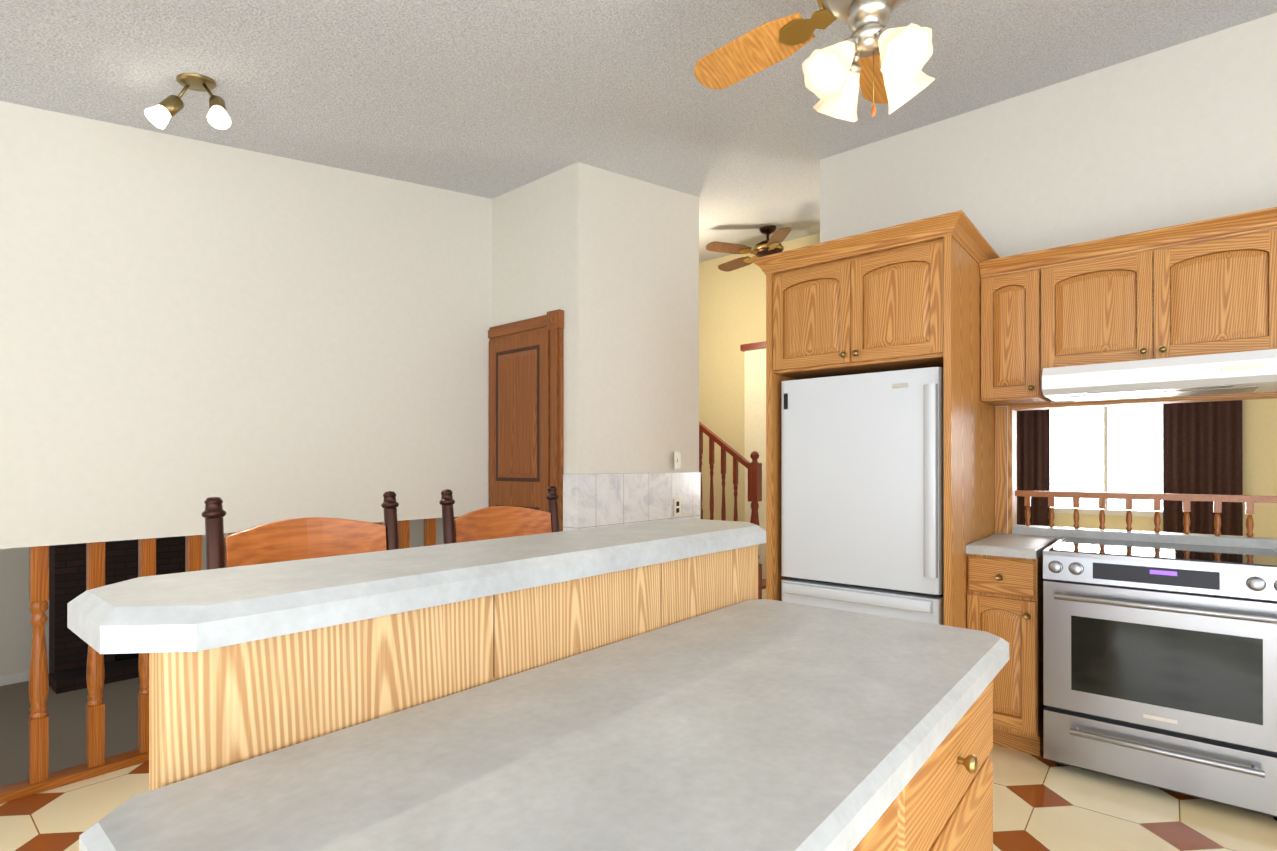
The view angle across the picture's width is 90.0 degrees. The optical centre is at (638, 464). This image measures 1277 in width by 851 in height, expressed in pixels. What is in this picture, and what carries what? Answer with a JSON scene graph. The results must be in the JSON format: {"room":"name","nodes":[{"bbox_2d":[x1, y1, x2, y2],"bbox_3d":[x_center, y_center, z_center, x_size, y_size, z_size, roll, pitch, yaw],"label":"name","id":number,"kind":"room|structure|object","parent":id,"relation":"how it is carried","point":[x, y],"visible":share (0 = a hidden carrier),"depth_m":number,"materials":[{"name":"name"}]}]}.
{"room":"kitchen","nodes":[
{"label":"kitchen","id":0,"kind":"room"},
{"bbox_2d":[0,547,48,685],"bbox_3d":[-6.034,-0.269,7.961,0.135,5.700,10.720,0,0,40],"label":"wall","id":1,"kind":"structure","parent":0,"point":[16,630],"depth_m":6.96,"materials":[{"name":"paint"}]},
{"bbox_2d":[0,677,139,786],"bbox_3d":[-5.225,2.472,3.985,6.210,0.200,5.640,0,0,40],"label":"floor","id":2,"kind":"structure","parent":0,"point":[66,711],"depth_m":5.82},
{"bbox_2d":[48,536,184,693],"bbox_3d":[-5.925,0.450,7.379,0.796,3.860,1.306,0,0,40],"label":"brick fireplace","id":3,"kind":"object","parent":2,"relation":"on","point":[68,650],"visible":0.06,"depth_m":7.08,"materials":[{"name":"black brick"}]},
{"bbox_2d":[0,101,491,548],"bbox_3d":[-2.788,-1.210,1.973,0.120,3.045,5.640,0,0,40],"label":"wall","id":4,"kind":"structure","parent":0,"point":[189,327],"depth_m":2.94,"materials":[{"name":"paint"}]},
{"bbox_2d":[202,518,443,569],"bbox_3d":[-3.387,-0.073,6.207,6.210,5.300,0.120,0,0,40],"label":"wall","id":5,"kind":"structure","parent":0,"point":[417,533],"depth_m":4.66,"materials":[{"name":"paint"}]},
{"bbox_2d":[492,162,698,473],"bbox_3d":[-0.302,-0.727,4.359,0.900,4.000,1.210,0,0,40],"label":"wall","id":6,"kind":"structure","parent":0,"point":[606,261],"depth_m":3.92,"materials":[{"name":"paint"}]},
{"bbox_2d":[488,309,563,531],"bbox_3d":[-0.713,0.192,3.850,0.665,2.160,0.092,0,0,40],"label":"closet door","id":7,"kind":"structure","parent":6,"relation":"in","point":[526,404],"depth_m":3.82,"materials":[{"name":"brown wood"}]},
{"bbox_2d":[563,472,700,530],"bbox_3d":[0.003,0.663,4.096,0.122,1.220,1.222,0,0,40],"label":"backsplash","id":8,"kind":"structure","parent":6,"relation":"attached to","point":[601,500],"depth_m":3.91,"materials":[{"name":"tile"}]},
{"bbox_2d":[674,498,680,515],"bbox_3d":[0.263,0.286,4.305,0.008,0.115,0.070,0,0,40],"label":"electrical outlet plate","id":9,"kind":"object","parent":8,"relation":"attached to","point":[677,506],"visible":1,"depth_m":4.30,"materials":[{"name":"beige plastic"}]},
{"bbox_2d":[674,452,680,468],"bbox_3d":[0.264,-0.029,4.304,0.012,0.115,0.070,0,0,40],"label":"switch plate","id":10,"kind":"object","parent":6,"relation":"attached to","point":[677,460],"visible":0.96,"depth_m":4.30,"materials":[{"name":"beige plastic"}]},
{"bbox_2d":[0,745,1276,850],"bbox_3d":[-1.105,1.922,3.792,12.800,1.300,10.600,0,0,40],"label":"floor","id":11,"kind":"structure","parent":0,"point":[1040,803],"depth_m":2.32,"materials":[{"name":"tile"}]},
{"bbox_2d":[0,516,459,803],"bbox_3d":[-2.788,0.791,1.968,0.090,0.952,5.620,0,0,40],"label":"balusters","id":12,"kind":"object","parent":11,"relation":"on","point":[41,778],"visible":0.21,"depth_m":2.60,"materials":[{"name":"brown wood"}]},
{"bbox_2d":[201,491,398,569],"bbox_3d":[-0.661,0.669,1.452,0.465,1.196,0.460,0,0,40],"label":"bar stool","id":13,"kind":"object","parent":11,"relation":"on","point":[296,539],"visible":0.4,"depth_m":1.56,"materials":[{"name":"brown wood"}]},
{"bbox_2d":[439,486,559,543],"bbox_3d":[-0.281,0.670,1.910,0.465,1.196,0.460,0,0,40],"label":"bar stool","id":14,"kind":"object","parent":11,"relation":"on","point":[492,522],"visible":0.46,"depth_m":2.04,"materials":[{"name":"brown wood"}]},
{"bbox_2d":[67,539,1008,850],"bbox_3d":[0.011,0.737,1.074,0.871,1.058,1.406,0,0,40],"label":"kitchen island","id":15,"kind":"object","parent":11,"relation":"on","point":[667,685],"depth_m":0.83,"materials":[{"name":"brown wood"}]},
{"bbox_2d":[67,523,765,653],"bbox_3d":[-0.197,0.193,1.311,0.320,0.030,1.445,0,0,40],"label":"island countertop","id":16,"kind":"structure","parent":15,"relation":"on","point":[144,614],"depth_m":0.89,"materials":[{"name":"grey stone"}]},
{"bbox_2d":[699,421,765,598],"bbox_3d":[0.252,-0.236,6.503,2.515,3.029,0.661,0,0,40],"label":"stair railing","id":17,"kind":"object","parent":11,"relation":"on","point":[754,467],"depth_m":5.62,"materials":[{"name":"brown wood"}]},
{"bbox_2d":[782,367,943,624],"bbox_3d":[1.260,0.421,3.303,0.760,1.700,0.858,0,0,40],"label":"fridge","id":18,"kind":"object","parent":11,"relation":"on","point":[862,493],"visible":0.6,"depth_m":2.96,"materials":[{"name":"white metal"}]},
{"bbox_2d":[963,543,1052,755],"bbox_3d":[1.785,0.836,3.039,0.272,0.870,0.628,0,0,40],"label":"base cabinet","id":19,"kind":"object","parent":11,"relation":"on","point":[1003,594],"depth_m":2.78,"materials":[{"name":"brown wood"}]},
{"bbox_2d":[963,535,1055,554],"bbox_3d":[1.782,0.383,3.036,0.272,0.035,0.638,0,0,40],"label":"countertop","id":20,"kind":"structure","parent":19,"relation":"on","point":[1005,544],"depth_m":2.87,"materials":[{"name":"grey stone"}]},
{"bbox_2d":[1043,537,1276,820],"bbox_3d":[2.164,0.811,2.645,0.756,0.916,0.749,0,0,40],"label":"range","id":21,"kind":"object","parent":11,"relation":"on","point":[1159,665],"visible":1,"depth_m":2.40,"materials":[{"name":"grey metal"}]},
{"bbox_2d":[0,0,1276,262],"bbox_3d":[-1.105,-1.731,3.800,13.200,1.910,11.000,0,0,40],"label":"ceiling","id":22,"kind":"structure","parent":0,"point":[488,98],"depth_m":2.65,"materials":[{"name":"white paint"}]},
{"bbox_2d":[144,73,230,129],"bbox_3d":[-1.646,-1.343,2.334,0.244,0.211,0.219,0,0,40],"label":"spotlight fixture","id":23,"kind":"object","parent":22,"relation":"attached to","point":[162,113],"visible":0.98,"depth_m":2.34,"materials":[{"name":"gold metal"}]},
{"bbox_2d":[706,225,791,271],"bbox_3d":[1.167,-1.993,5.732,1.145,0.285,1.122,0,0,40],"label":"ceiling fan","id":24,"kind":"object","parent":22,"relation":"hanging from","point":[770,246],"visible":0.73,"depth_m":5.60,"materials":[{"name":"brown wood"}]},
{"bbox_2d":[694,0,934,121],"bbox_3d":[0.620,-1.294,1.823,1.117,0.636,1.147,0,0,40],"label":"kitchen ceiling fan","id":25,"kind":"object","parent":22,"relation":"hanging from","point":[876,59],"visible":1,"depth_m":1.82,"materials":[{"name":"silver metal"}]},
{"bbox_2d":[740,341,765,578],"bbox_3d":[1.666,0.047,5.979,1.420,2.460,0.358,0,0,40],"label":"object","id":26,"kind":"structure","parent":0,"point":[755,396],"depth_m":6.21,"materials":[{"name":"beige paint"}]},
{"bbox_2d":[699,233,819,521],"bbox_3d":[-0.655,-0.818,8.218,7.850,4.600,0.120,0,0,40],"label":"wall","id":27,"kind":"structure","parent":0,"point":[732,311],"depth_m":6.81,"materials":[{"name":"paint"}]},
{"bbox_2d":[820,13,1276,548],"bbox_3d":[3.027,-0.731,2.515,4.800,4.000,0.140,0,0,40],"label":"wall","id":28,"kind":"structure","parent":0,"point":[1183,133],"depth_m":3.10,"materials":[{"name":"paint"}]},
{"bbox_2d":[767,227,982,382],"bbox_3d":[1.268,-0.730,3.316,0.810,0.531,0.868,0,0,40],"label":"upper cabinet","id":29,"kind":"object","parent":28,"relation":"attached to","point":[973,315],"depth_m":2.93,"materials":[{"name":"brown wood"}]},
{"bbox_2d":[975,255,1058,410],"bbox_3d":[1.888,-0.622,3.139,0.306,0.624,0.348,0,0,40],"label":"upper cabinet","id":30,"kind":"object","parent":28,"relation":"attached to","point":[1017,304],"depth_m":3.01,"materials":[{"name":"brown wood"}]},
{"bbox_2d":[1015,490,1276,537],"bbox_3d":[2.777,0.227,2.720,2.040,0.184,0.040,0,0,40],"label":"rail","id":31,"kind":"object","parent":28,"relation":"attached to","point":[1218,500],"visible":1,"depth_m":3.00,"materials":[{"name":"brown wood"}]},
{"bbox_2d":[1059,215,1276,366],"bbox_3d":[2.274,-0.682,2.819,0.810,0.505,0.348,0,0,40],"label":"upper cabinet","id":32,"kind":"object","parent":28,"relation":"attached to","point":[1212,290],"depth_m":2.65,"materials":[{"name":"brown wood"}]},
{"bbox_2d":[1042,349,1276,402],"bbox_3d":[2.233,-0.366,2.749,0.783,0.124,0.504,0,0,40],"label":"range hood","id":33,"kind":"object","parent":32,"relation":"attached to","point":[1232,373],"visible":1,"depth_m":2.59,"materials":[{"name":"white metal"}]},
{"bbox_2d":[1053,398,1276,537],"bbox_3d":[2.269,-0.819,7.963,12.920,4.600,0.120,0,0,40],"label":"wall","id":34,"kind":"structure","parent":0,"point":[1259,431],"depth_m":5.42,"materials":[{"name":"paint"}]},
{"bbox_2d":[1050,404,1162,516],"bbox_3d":[4.436,-0.148,6.062,1.060,1.250,0.030,0,0,40],"label":"dining room window","id":35,"kind":"structure","parent":34,"relation":"in","point":[1118,449],"depth_m":6.05,"materials":[{"name":"white glass"}]},
{"bbox_3d":[4.438,-0.873,5.980,2.306,0.056,0.149,0,0,40],"label":"curtain rod","id":36,"kind":"object","parent":34,"relation":"attached to","visible":0},
{"bbox_2d":[1017,409,1049,525],"bbox_3d":[3.844,-0.007,6.452,0.530,1.670,0.066,0,0,40],"label":"curtain","id":37,"kind":"object","parent":36,"relation":"hanging from","point":[1033,450],"visible":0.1,"depth_m":6.38,"materials":[{"name":"fabric"}]},
{"bbox_2d":[1163,400,1242,535],"bbox_3d":[4.910,-0.009,5.568,0.520,1.670,0.066,0,0,40],"label":"curtain","id":38,"kind":"object","parent":36,"relation":"hanging from","point":[1202,449],"visible":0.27,"depth_m":5.57,"materials":[{"name":"fabric"}]}
]}

